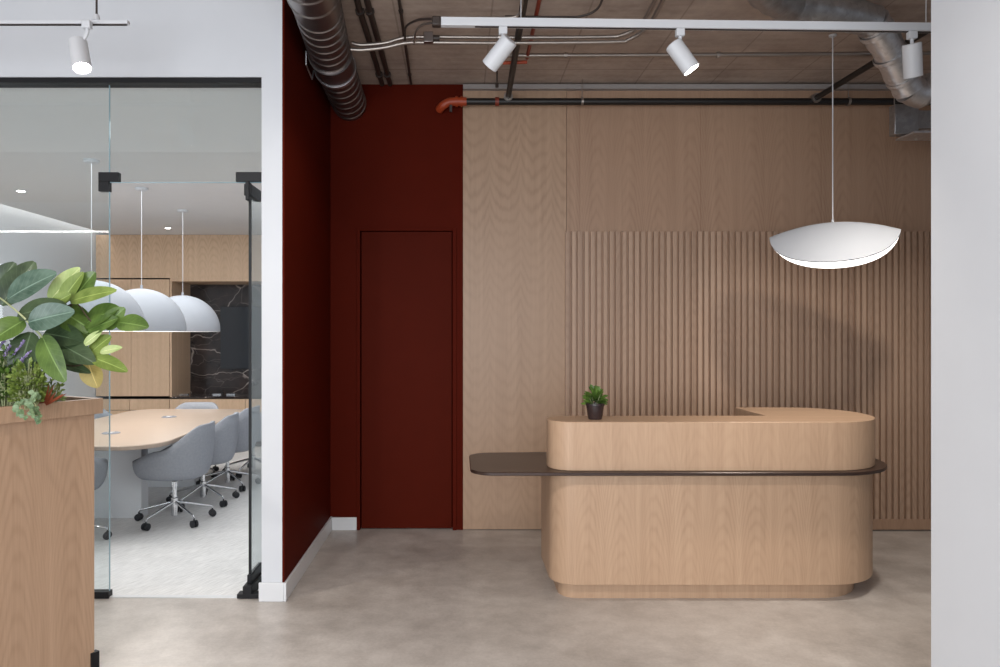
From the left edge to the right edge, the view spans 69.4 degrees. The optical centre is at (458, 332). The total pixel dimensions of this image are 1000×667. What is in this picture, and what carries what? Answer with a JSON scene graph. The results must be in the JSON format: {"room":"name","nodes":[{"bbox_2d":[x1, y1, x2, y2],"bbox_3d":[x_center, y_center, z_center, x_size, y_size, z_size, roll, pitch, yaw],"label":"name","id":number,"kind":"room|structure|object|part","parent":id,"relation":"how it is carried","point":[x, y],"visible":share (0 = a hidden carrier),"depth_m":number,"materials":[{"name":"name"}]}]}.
{"room":"lobby","nodes":[
{"label":"lobby","id":0,"kind":"room"},
{"bbox_2d":[0,204,108,397],"bbox_3d":[-5.175,-0.075,7.875,0.150,3.350,6.850,0,0,0],"label":"wall","id":1,"kind":"structure","parent":0,"point":[59,246],"depth_m":8.90,"materials":[{"name":"white paint"}]},
{"bbox_2d":[96,279,169,395],"bbox_3d":[-4.577,0.068,10.475,1.035,1.645,0.750,0,0,0],"label":"upper cabinet","id":2,"kind":"object","parent":1,"relation":"attached to","point":[145,355],"visible":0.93,"depth_m":10.10,"materials":[{"name":"brown wood"}]},
{"bbox_3d":[-4.848,0.067,10.110,0.489,1.638,0.020,0,0,0],"label":"door","id":3,"kind":"part","parent":2,"relation":"part of","materials":[{"name":"brown wood"}]},
{"bbox_3d":[-4.330,0.067,10.110,0.534,1.638,0.020,0,0,0],"label":"door","id":4,"kind":"part","parent":2,"relation":"part of","materials":[{"name":"brown wood"}]},
{"bbox_2d":[0,88,261,234],"bbox_3d":[-3.040,-1.470,7.812,3.720,0.180,6.775,0,0,0],"label":"ceiling","id":5,"kind":"structure","parent":0,"point":[157,134],"depth_m":5.57,"materials":[{"name":"white paint"}]},
{"bbox_2d":[83,158,99,270],"label":"dome pendant","id":6,"kind":"object","parent":5,"relation":"hanging from","point":[91,161],"depth_m":5.74,"materials":[{"name":"white metal"}]},
{"bbox_3d":[-2.930,-0.902,5.740,0.005,0.915,0.005,0,0,22],"label":"cord","id":7,"kind":"part","parent":6,"relation":"part of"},
{"bbox_2d":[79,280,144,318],"label":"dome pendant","id":8,"kind":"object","parent":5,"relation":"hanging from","point":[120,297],"depth_m":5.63,"materials":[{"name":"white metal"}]},
{"bbox_3d":[-2.930,-0.235,5.740,0.800,0.440,0.800,0,0,0],"label":"lamp shade","id":9,"kind":"part","parent":8,"relation":"part of","materials":[{"name":"white metal"}]},
{"bbox_2d":[126,187,185,331],"bbox_3d":[-3.020,-0.698,6.850,0.800,1.365,0.800,0,0,0],"label":"dome pendant","id":10,"kind":"object","parent":5,"relation":"hanging from","point":[162,314],"visible":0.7,"depth_m":6.67,"materials":[{"name":"white metal"}]},
{"bbox_3d":[-3.020,-0.902,6.850,0.005,0.915,0.005,0,0,22],"label":"cord","id":11,"kind":"part","parent":10,"relation":"part of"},
{"bbox_3d":[-3.020,-0.235,6.850,0.800,0.440,0.800,0,0,0],"label":"lamp shade","id":12,"kind":"part","parent":10,"relation":"part of","materials":[{"name":"white metal"}]},
{"bbox_2d":[138,331,175,331],"bbox_3d":[-3.020,-0.040,6.850,0.794,0.050,0.794,0,0,0],"label":"diffuser","id":13,"kind":"object","parent":10,"relation":"attached to","point":[138,331],"depth_m":7.23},
{"bbox_2d":[169,209,219,331],"bbox_3d":[-3.100,-0.698,8.080,0.800,1.365,0.800,0,0,0],"label":"dome pendant","id":14,"kind":"object","parent":5,"relation":"hanging from","point":[199,316],"visible":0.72,"depth_m":7.87,"materials":[{"name":"white metal"}]},
{"bbox_3d":[-3.100,-0.235,8.080,0.800,0.440,0.800,0,0,0],"label":"lamp shade","id":15,"kind":"part","parent":14,"relation":"part of","materials":[{"name":"white metal"}]},
{"bbox_2d":[0,0,281,581],"bbox_3d":[-5.028,-0.210,4.360,7.944,3.620,0.120,0,0,0],"label":"wall","id":16,"kind":"structure","parent":0,"point":[163,38],"depth_m":4.30,"materials":[{"name":"white paint"}]},
{"bbox_2d":[94,85,112,598],"bbox_3d":[-5.555,0.050,4.360,6.890,3.100,0.050,0,0,0],"label":"window","id":17,"kind":"structure","parent":16,"relation":"in","point":[98,593],"depth_m":4.36,"materials":[{"name":"clear glass"}]},
{"bbox_2d":[0,78,261,87],"bbox_3d":[-5.090,-1.515,4.360,7.821,0.030,0.100,0,0,0],"label":"trim","id":18,"kind":"structure","parent":16,"relation":"attached to","point":[4,82],"depth_m":4.31,"materials":[{"name":"black metal"}]},
{"bbox_2d":[109,595,236,597],"bbox_3d":[-1.649,1.597,4.360,0.939,0.007,0.030,0,0,0],"label":"trim","id":19,"kind":"structure","parent":16,"relation":"attached to","point":[111,596],"depth_m":4.35,"materials":[{"name":"metal"}]},
{"bbox_2d":[98,172,261,191],"bbox_3d":[-1.678,-1.177,4.360,0.994,0.645,0.050,0,0,0],"label":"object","id":20,"kind":"structure","parent":16,"relation":"in","point":[105,179],"depth_m":4.34,"materials":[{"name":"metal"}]},
{"bbox_2d":[237,181,261,598],"bbox_3d":[-1.268,0.342,4.782,0.135,2.508,0.915,0,0,0],"label":"door","id":21,"kind":"structure","parent":20,"relation":"attached to","point":[251,193],"depth_m":4.39,"materials":[{"name":"clear glass"}]},
{"bbox_2d":[259,582,283,601],"bbox_3d":[-1.119,1.544,4.292,0.149,0.112,0.014,0,0,0],"label":"baseboard","id":22,"kind":"structure","parent":16,"relation":"attached to","point":[268,591],"depth_m":4.29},
{"bbox_2d":[282,0,330,581],"bbox_3d":[-1.094,-0.210,5.075,0.100,3.620,1.549,0,0,0],"label":"wall","id":23,"kind":"structure","parent":0,"point":[306,107],"depth_m":4.83,"materials":[{"name":"paint"}]},
{"bbox_2d":[284,516,331,601],"bbox_3d":[-1.036,1.544,5.067,0.015,0.112,1.563,0,0,0],"label":"baseboard","id":24,"kind":"structure","parent":23,"relation":"attached to","point":[305,561],"depth_m":4.86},
{"bbox_2d":[94,446,930,666],"bbox_3d":[-1.500,1.638,4.100,15.000,0.084,14.200,0,0,0],"label":"floor","id":25,"kind":"structure","parent":0,"point":[369,597],"depth_m":4.14,"materials":[{"name":"concrete"}]},
{"bbox_2d":[0,395,102,666],"bbox_3d":[-2.389,0.956,2.678,0.500,1.288,1.999,0,0,27],"label":"planter","id":26,"kind":"object","parent":25,"relation":"on","point":[47,467],"visible":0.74,"depth_m":3.23,"materials":[{"name":"brown wood"}]},
{"bbox_2d":[0,343,22,406],"bbox_3d":[-1.992,0.186,3.159,0.202,0.292,0.175,0,0,0],"label":"plant","id":27,"kind":"object","parent":26,"relation":"on","point":[4,368],"visible":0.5,"depth_m":3.13,"materials":[{"name":"green plant"}]},
{"bbox_2d":[0,339,31,379],"bbox_3d":[-1.954,0.172,3.163,0.205,0.322,0.076,0,0,9],"label":"plant","id":28,"kind":"object","parent":26,"relation":"on","point":[23,340],"visible":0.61,"depth_m":3.15,"materials":[{"name":"purple plant"}]},
{"bbox_2d":[4,357,47,409],"bbox_3d":[-1.880,0.219,3.139,0.170,0.228,0.147,0,0,0],"label":"plant","id":29,"kind":"object","parent":26,"relation":"on","point":[18,390],"visible":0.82,"depth_m":3.12,"materials":[{"name":"green plant"}]},
{"bbox_2d":[12,390,41,423],"bbox_3d":[-1.828,0.312,3.046,0.110,0.143,0.191,0,0,-32],"label":"ivy","id":30,"kind":"object","parent":26,"relation":"on","point":[33,411],"visible":1,"depth_m":3.01,"materials":[{"name":"green plant"}]},
{"bbox_2d":[39,385,64,404],"bbox_3d":[-1.833,0.276,3.193,0.172,0.094,0.069,0,0,0],"label":"plant","id":31,"kind":"object","parent":26,"relation":"on","point":[47,401],"visible":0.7,"depth_m":3.19,"materials":[{"name":"red plant"}]},
{"bbox_2d":[42,378,66,401],"bbox_3d":[-1.866,0.263,3.283,0.138,0.139,0.117,0,0,0],"label":"plant","id":32,"kind":"object","parent":26,"relation":"on","point":[56,387],"visible":0.41,"depth_m":3.29,"materials":[{"name":"green plant"}]},
{"bbox_2d":[0,261,148,387],"bbox_3d":[-1.782,-0.001,3.268,0.871,0.687,0.332,0,0,0],"label":"leaf plant","id":33,"kind":"object","parent":26,"relation":"on","point":[70,329],"visible":0.96,"depth_m":3.20,"materials":[{"name":"green plant"}]},
{"bbox_3d":[-2.010,0.052,3.264,0.383,0.508,0.072,0,0,28],"label":"stem","id":34,"kind":"part","parent":33,"relation":"part of","materials":[{"name":"green plant"}]},
{"bbox_3d":[-1.653,-0.083,3.230,0.317,0.110,0.024,0,0,12],"label":"stem","id":35,"kind":"part","parent":33,"relation":"part of","materials":[{"name":"green plant"}]},
{"bbox_2d":[94,455,111,539],"bbox_3d":[-3.014,1.177,5.502,0.662,0.832,0.660,0,0,0],"label":"office chair","id":36,"kind":"object","parent":25,"relation":"on","point":[100,464],"visible":0.09,"depth_m":5.52,"materials":[{"name":"grey fabric"}]},
{"bbox_2d":[94,409,111,418],"bbox_3d":[-3.838,1.177,7.844,0.660,0.832,0.662,0,0,2],"label":"office chair","id":37,"kind":"object","parent":25,"relation":"on","point":[105,413],"visible":0.02,"depth_m":8.09,"materials":[{"name":"grey fabric"}]},
{"bbox_2d":[94,409,242,517],"bbox_3d":[-3.020,1.233,6.890,1.355,0.726,2.720,0,0,0],"label":"meeting table","id":38,"kind":"object","parent":25,"relation":"on","point":[144,432],"visible":0.65,"depth_m":6.20,"materials":[{"name":"brown wood"}]},
{"bbox_2d":[101,431,120,433],"bbox_3d":[-3.020,0.864,6.250,0.150,0.011,0.150,0,0,0],"label":"cable grommet","id":39,"kind":"object","parent":38,"relation":"on","point":[111,432],"visible":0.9,"depth_m":6.23,"materials":[{"name":"silver metal"}]},
{"bbox_3d":[-3.047,1.250,6.270,0.625,0.691,0.140,0,0,0],"label":"leg","id":40,"kind":"part","parent":38,"relation":"part of","materials":[{"name":"white"}]},
{"bbox_3d":[-3.047,1.250,7.520,0.625,0.691,0.140,0,0,0],"label":"leg","id":41,"kind":"part","parent":38,"relation":"part of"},
{"bbox_2d":[132,421,215,530],"bbox_3d":[-2.422,1.177,6.106,0.660,0.832,0.662,0,0,0],"label":"office chair","id":42,"kind":"object","parent":25,"relation":"on","point":[190,457],"visible":1,"depth_m":5.88,"materials":[{"name":"grey fabric"}]},
{"bbox_2d":[102,396,261,445],"bbox_3d":[-3.143,1.258,10.475,3.905,0.675,0.750,0,0,0],"label":"base cabinet","id":43,"kind":"object","parent":25,"relation":"on","point":[118,404],"visible":0.23,"depth_m":10.10,"materials":[{"name":"brown wood"}]},
{"bbox_3d":[-4.857,1.004,10.110,0.467,0.152,0.020,0,0,0],"label":"drawer","id":44,"kind":"part","parent":43,"relation":"part of","materials":[{"name":"brown wood"}]},
{"bbox_3d":[-4.857,1.298,10.110,0.467,0.423,0.020,0,0,0],"label":"door","id":45,"kind":"part","parent":43,"relation":"part of","materials":[{"name":"brown wood"}]},
{"bbox_3d":[-4.340,1.004,10.110,0.552,0.152,0.020,0,0,0],"label":"drawer","id":46,"kind":"part","parent":43,"relation":"part of","materials":[{"name":"brown wood"}]},
{"bbox_3d":[-3.530,1.004,10.110,1.052,0.152,0.020,0,0,0],"label":"drawer","id":47,"kind":"part","parent":43,"relation":"part of","materials":[{"name":"brown wood"}]},
{"bbox_2d":[170,278,261,397],"bbox_3d":[-2.623,0.070,10.475,2.865,1.680,0.750,0,0,0],"label":"niche","id":48,"kind":"object","parent":43,"relation":"on","point":[195,370],"visible":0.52,"depth_m":10.80,"materials":[{"name":"black stone"}]},
{"bbox_2d":[96,235,261,278],"bbox_3d":[-3.143,-1.075,10.475,3.905,0.606,0.750,0,0,0],"label":"upper cabinet","id":49,"kind":"object","parent":48,"relation":"on","point":[163,256],"visible":0.48,"depth_m":10.10,"materials":[{"name":"brown wood"}]},
{"bbox_3d":[-4.522,-1.075,10.110,1.142,0.605,0.020,0,0,0],"label":"door","id":50,"kind":"part","parent":49,"relation":"part of","materials":[{"name":"brown wood"}]},
{"bbox_3d":[-3.350,-1.075,10.110,1.197,0.605,0.020,0,0,0],"label":"door","id":51,"kind":"part","parent":49,"relation":"part of","materials":[{"name":"brown wood"}]},
{"bbox_2d":[220,307,261,368],"bbox_3d":[-2.740,0.070,10.771,1.650,0.930,0.053,0,0,0],"label":"television","id":52,"kind":"object","parent":48,"relation":"attached to","point":[234,321],"visible":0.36,"depth_m":10.74,"materials":[{"name":"black glass"}]},
{"bbox_3d":[-2.500,1.004,10.110,0.992,0.152,0.020,0,0,0],"label":"drawer","id":53,"kind":"part","parent":43,"relation":"part of","materials":[{"name":"brown wood"}]},
{"bbox_2d":[175,402,218,477],"bbox_3d":[-3.005,1.198,8.048,0.662,0.790,0.660,0,0,-2],"label":"office chair","id":54,"kind":"object","parent":25,"relation":"on","point":[187,405],"visible":0.11,"depth_m":8.33,"materials":[{"name":"grey fabric"}]},
{"bbox_2d":[166,412,239,509],"bbox_3d":[-2.422,1.177,6.785,0.660,0.832,0.662,0,0,-4],"label":"office chair","id":55,"kind":"object","parent":25,"relation":"on","point":[226,430],"visible":0.49,"depth_m":6.65,"materials":[{"name":"grey fabric"}]},
{"bbox_2d":[196,405,260,491],"bbox_3d":[-2.411,1.177,7.467,0.660,0.832,0.662,0,0,5],"label":"office chair","id":56,"kind":"object","parent":25,"relation":"on","point":[243,430],"visible":0.45,"depth_m":7.34,"materials":[{"name":"grey fabric"}]},
{"bbox_2d":[222,412,261,477],"bbox_3d":[-2.363,1.177,8.224,0.660,0.832,0.662,0,0,-9],"label":"office chair","id":57,"kind":"object","parent":25,"relation":"on","point":[259,439],"visible":0.14,"depth_m":8.16,"materials":[{"name":"grey fabric"}]},
{"bbox_2d":[469,407,886,597],"bbox_3d":[1.387,1.062,4.645,2.637,1.075,0.880,0,0,0],"label":"reception desk","id":58,"kind":"object","parent":25,"relation":"on","point":[755,502],"visible":1,"depth_m":4.29,"materials":[{"name":"brown wood"}]},
{"bbox_2d":[581,384,607,419],"bbox_3d":[0.825,0.418,4.385,0.169,0.212,0.153,0,0,0],"label":"potted plant","id":59,"kind":"object","parent":58,"relation":"on","point":[594,409],"visible":1,"depth_m":4.36,"materials":[{"name":"green plant"}]},
{"bbox_3d":[0.828,0.475,4.385,0.116,0.098,0.116,0,0,0],"label":"pot","id":60,"kind":"part","parent":59,"relation":"part of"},
{"bbox_2d":[469,452,886,475],"bbox_3d":[1.387,0.825,4.633,2.637,0.020,0.855,0,0,0],"label":"countertop","id":61,"kind":"structure","parent":58,"relation":"on","point":[498,463],"depth_m":4.24,"materials":[{"name":"brown wood"}]},
{"bbox_2d":[547,407,874,470],"bbox_3d":[1.587,0.669,4.668,2.095,0.289,0.835,0,0,0],"label":"countertop","id":62,"kind":"structure","parent":58,"relation":"on","point":[755,438],"depth_m":4.25,"materials":[{"name":"brown wood"}]},
{"bbox_2d":[331,84,930,529],"bbox_3d":[2.428,-0.210,5.900,6.944,3.620,0.100,0,0,0],"label":"wall","id":63,"kind":"structure","parent":0,"point":[630,168],"depth_m":5.85,"materials":[{"name":"brown wood"}]},
{"bbox_2d":[332,517,356,529],"bbox_3d":[-0.929,1.548,5.842,0.199,0.105,0.014,0,0,0],"label":"baseboard","id":64,"kind":"structure","parent":63,"relation":"attached to","point":[338,523],"depth_m":5.83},
{"bbox_2d":[357,228,456,529],"bbox_3d":[-0.425,0.374,5.891,0.810,2.452,0.107,0,0,0],"label":"door","id":65,"kind":"structure","parent":63,"relation":"in","point":[407,277],"depth_m":5.87,"materials":[{"name":"paint"}]},
{"bbox_2d":[463,84,890,90],"bbox_3d":[2.966,-1.986,5.824,5.867,0.037,0.049,0,0,0],"label":"trim","id":66,"kind":"structure","parent":63,"relation":"attached to","point":[466,87],"depth_m":5.80,"materials":[{"name":"metal"}]},
{"bbox_2d":[565,232,930,529],"bbox_3d":[3.370,0.385,5.833,5.019,2.410,0.031,0,0,0],"label":"slatted panel","id":67,"kind":"object","parent":63,"relation":"attached to","point":[663,323],"visible":0.5,"depth_m":5.82,"materials":[{"name":"brown wood"}]},
{"bbox_3d":[3.370,1.548,5.835,5.019,0.085,0.029,0,0,0],"label":"rail","id":68,"kind":"part","parent":67,"relation":"part of","materials":[{"name":"brown wood"}]},
{"bbox_2d":[341,0,930,83],"bbox_3d":[-1.500,-2.070,1.775,15.000,0.100,8.350,0,0,0],"label":"ceiling","id":69,"kind":"structure","parent":0,"point":[429,64],"depth_m":5.11,"materials":[{"name":"concrete"}]},
{"bbox_2d":[0,0,129,25],"bbox_3d":[-3.449,-1.800,3.700,3.503,0.439,0.040,0,0,0],"label":"track","id":70,"kind":"object","parent":69,"relation":"hanging from","point":[96,21],"visible":1,"depth_m":3.69,"materials":[{"name":"white metal"}]},
{"bbox_3d":[-3.449,-1.595,3.700,3.503,0.020,0.030,0,0,0],"label":"rail","id":71,"kind":"part","parent":70,"relation":"part of","materials":[{"name":"white metal"}]},
{"bbox_2d":[68,20,92,73],"bbox_3d":[-1.914,-1.448,3.646,0.148,0.271,0.099,0,0,45],"label":"track spotlight","id":72,"kind":"object","parent":70,"relation":"hanging from","point":[78,45],"visible":1,"depth_m":3.62,"materials":[{"name":"white metal"}]},
{"bbox_3d":[-1.907,-1.497,3.655,0.063,0.107,0.018,0,0,4],"label":"stem","id":73,"kind":"part","parent":72,"relation":"part of","materials":[{"name":"white metal"}]},
{"bbox_3d":[-1.862,-1.817,3.700,0.010,0.405,0.010,0,0,-23],"label":"hanger rod","id":74,"kind":"part","parent":70,"relation":"part of","materials":[{"name":"metal"}]},
{"bbox_2d":[287,0,365,120],"bbox_3d":[-0.834,-1.865,4.218,0.334,0.308,3.243,0,0,-3],"label":"spiral duct","id":75,"kind":"object","parent":69,"relation":"hanging from","point":[321,23],"visible":1,"depth_m":4.55,"materials":[{"name":"metal"}]},
{"bbox_3d":[-1.022,-1.823,4.925,0.017,0.117,0.261,0,0,0],"label":"damper handle","id":76,"kind":"part","parent":75,"relation":"part of","materials":[{"name":"silver metal"}]},
{"bbox_2d":[354,0,383,85],"bbox_3d":[-0.609,-1.976,4.674,0.082,0.114,2.253,0,0,-1],"label":"conduit","id":77,"kind":"object","parent":69,"relation":"attached to","point":[359,10],"visible":0.9,"depth_m":4.79,"materials":[{"name":"black metal"}]},
{"bbox_2d":[364,0,391,85],"bbox_3d":[-0.549,-1.976,4.674,0.077,0.114,2.253,0,0,-1],"label":"conduit","id":78,"kind":"object","parent":69,"relation":"attached to","point":[369,10],"visible":0.95,"depth_m":4.79,"materials":[{"name":"metal"}]},
{"bbox_2d":[397,0,411,84],"bbox_3d":[-0.367,-1.974,4.675,0.032,0.090,2.251,0,0,-1],"label":"conduit","id":79,"kind":"object","parent":69,"relation":"attached to","point":[400,10],"visible":0.91,"depth_m":4.81,"materials":[{"name":"black metal"}]},
{"bbox_2d":[495,71,498,87],"bbox_3d":[0.293,-1.957,5.550,0.024,0.126,0.024,0,0,22],"label":"rod","id":80,"kind":"object","parent":69,"relation":"attached to","point":[496,83],"visible":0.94,"depth_m":5.55,"materials":[{"name":"black metal"}]},
{"bbox_2d":[351,0,656,46],"bbox_3d":[0.322,-1.929,4.547,1.956,0.201,0.537,0,0,18],"label":"conduit","id":81,"kind":"object","parent":69,"relation":"attached to","point":[408,37],"visible":0.82,"depth_m":4.59,"materials":[{"name":"metal"}]},
{"bbox_2d":[351,0,664,51],"bbox_3d":[0.339,-1.903,4.531,1.995,0.231,0.545,0,0,17],"label":"conduit","id":82,"kind":"object","parent":69,"relation":"attached to","point":[622,41],"visible":0.88,"depth_m":4.57,"materials":[{"name":"metal"}]},
{"bbox_2d":[424,32,439,43],"bbox_3d":[-0.173,-1.869,4.565,0.100,0.065,0.050,0,0,0],"label":"junction box","id":83,"kind":"object","parent":82,"relation":"attached to","point":[429,37],"visible":1,"depth_m":4.54,"materials":[{"name":"metal"}]},
{"bbox_2d":[525,0,541,59],"bbox_3d":[0.473,-1.949,4.425,0.026,0.065,1.251,0,0,0],"label":"pipe","id":84,"kind":"object","parent":69,"relation":"attached to","point":[538,3],"visible":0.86,"depth_m":4.59,"materials":[{"name":"red metal"}]},
{"bbox_2d":[505,0,602,17],"bbox_3d":[0.591,-1.983,4.381,0.614,0.118,0.129,0,0,14],"label":"conduit","id":85,"kind":"object","parent":69,"relation":"attached to","point":[601,1],"visible":0.87,"depth_m":4.39,"materials":[{"name":"red metal"}]},
{"bbox_2d":[432,16,930,32],"bbox_3d":[1.306,-1.796,3.736,2.890,0.447,0.045,0,0,-1],"label":"track","id":86,"kind":"object","parent":69,"relation":"hanging from","point":[437,21],"visible":0.75,"depth_m":3.72,"materials":[{"name":"white metal"}]},
{"bbox_2d":[404,18,431,40],"bbox_3d":[-0.247,-1.748,4.132,0.033,0.263,0.860,0,0,-14],"label":"conduit","id":87,"kind":"object","parent":86,"relation":"attached to","point":[418,19],"visible":0.97,"depth_m":4.19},
{"bbox_2d":[413,21,431,42],"bbox_3d":[-0.212,-1.725,4.133,0.024,0.254,0.847,0,0,-11],"label":"conduit","id":88,"kind":"object","parent":86,"relation":"attached to","point":[425,23],"visible":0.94,"depth_m":4.21,"materials":[{"name":"metal"}]},
{"bbox_2d":[483,26,515,71],"bbox_3d":[0.207,-1.463,3.699,0.182,0.225,0.090,0,0,36],"label":"track spotlight","id":89,"kind":"object","parent":86,"relation":"hanging from","point":[505,45],"visible":1,"depth_m":3.67,"materials":[{"name":"white metal"}]},
{"bbox_2d":[478,0,523,17],"bbox_3d":[0.227,-1.809,3.853,0.242,0.126,0.311,0,0,0],"label":"conduit","id":90,"kind":"object","parent":86,"relation":"attached to","point":[522,1],"visible":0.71,"depth_m":3.99,"materials":[{"name":"metal"}]},
{"bbox_2d":[666,28,698,75],"bbox_3d":[1.156,-1.454,3.722,0.164,0.243,0.090,0,0,11],"label":"track spotlight","id":91,"kind":"object","parent":86,"relation":"hanging from","point":[678,51],"visible":1,"depth_m":3.69,"materials":[{"name":"white metal"}]},
{"bbox_2d":[902,31,922,78],"bbox_3d":[2.364,-1.451,3.753,0.090,0.249,0.141,0,0,38],"label":"track spotlight","id":92,"kind":"object","parent":86,"relation":"hanging from","point":[912,54],"visible":1,"depth_m":3.73,"materials":[{"name":"white metal"}]},
{"bbox_2d":[436,80,930,112],"bbox_3d":[2.846,-1.890,5.755,6.069,0.260,0.114,0,0,0],"label":"pipe","id":93,"kind":"object","parent":69,"relation":"attached to","point":[456,101],"visible":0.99,"depth_m":5.72,"materials":[{"name":"black metal"}]},
{"bbox_2d":[504,0,527,100],"bbox_3d":[0.374,-1.881,4.324,0.072,0.082,2.849,0,0,1],"label":"pipe","id":94,"kind":"object","parent":93,"relation":"attached to","point":[508,95],"visible":0.9,"depth_m":4.90,"materials":[{"name":"black metal"}]},
{"bbox_2d":[503,60,526,64],"bbox_3d":[0.393,-1.897,5.050,0.169,0.030,0.024,0,0,0],"label":"pipe","id":95,"kind":"object","parent":94,"relation":"attached to","point":[520,61],"visible":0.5,"depth_m":5.04,"materials":[{"name":"red metal"}]},
{"bbox_2d":[507,51,930,58],"bbox_3d":[1.882,-1.934,5.000,3.195,0.052,0.042,0,0,0],"label":"conduit","id":96,"kind":"object","parent":94,"relation":"on","point":[565,55],"visible":0.72,"depth_m":4.99,"materials":[{"name":"metal"}]},
{"bbox_2d":[810,33,928,102],"bbox_3d":[2.873,-1.863,4.324,0.076,0.079,2.850,0,0,-2],"label":"pipe","id":97,"kind":"object","parent":93,"relation":"attached to","point":[816,97],"visible":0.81,"depth_m":5.26,"materials":[{"name":"black metal"}]},
{"bbox_2d":[770,33,900,267],"bbox_3d":[2.533,-1.238,4.880,0.788,1.563,0.488,0,0,35],"label":"pendant lamp","id":98,"kind":"object","parent":69,"relation":"hanging from","point":[832,244],"visible":1,"depth_m":4.79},
{"bbox_3d":[2.533,-1.381,4.880,0.007,1.259,0.007,0,0,23],"label":"cord","id":99,"kind":"part","parent":98,"relation":"part of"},
{"bbox_3d":[2.533,-0.605,4.880,0.790,0.292,0.486,0,0,32],"label":"lamp shade","id":100,"kind":"part","parent":98,"relation":"part of","materials":[{"name":"white metal"}]},
{"bbox_2d":[779,237,898,267],"bbox_3d":[2.533,-0.601,4.880,0.784,0.289,0.467,0,0,32],"label":"diffuser","id":101,"kind":"object","parent":98,"relation":"attached to","point":[815,252],"depth_m":4.76,"materials":[{"name":"white plastic"}]},
{"bbox_2d":[748,0,930,107],"bbox_3d":[2.369,-1.724,4.274,2.346,0.568,0.466,0,0,-29],"label":"ventilation duct","id":102,"kind":"object","parent":69,"relation":"attached to","point":[885,49],"visible":0.6,"depth_m":4.27,"materials":[{"name":"silver metal"}]},
{"bbox_2d":[889,98,930,140],"bbox_3d":[3.544,-1.697,5.101,0.912,0.644,0.241,0,0,0],"label":"duct","id":103,"kind":"object","parent":69,"relation":"hanging from","point":[907,123],"visible":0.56,"depth_m":5.10,"materials":[{"name":"metal"}]},
{"bbox_3d":[3.173,-1.516,5.135,0.170,0.212,0.070,0,0,0],"label":"casing","id":104,"kind":"part","parent":103,"relation":"part of","materials":[{"name":"grey metal"}]},
{"bbox_2d":[896,131,930,140],"bbox_3d":[3.574,-1.392,5.085,0.852,0.014,0.210,0,0,0],"label":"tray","id":105,"kind":"object","parent":103,"relation":"on","point":[914,135],"depth_m":5.10,"materials":[{"name":"brown wood"}]},
{"bbox_2d":[931,0,999,666],"bbox_3d":[1.948,-0.210,0.650,0.224,3.620,4.300,0,0,0],"label":"wall","id":106,"kind":"structure","parent":0,"point":[965,34],"depth_m":2.61,"materials":[{"name":"white paint"}]}
]}

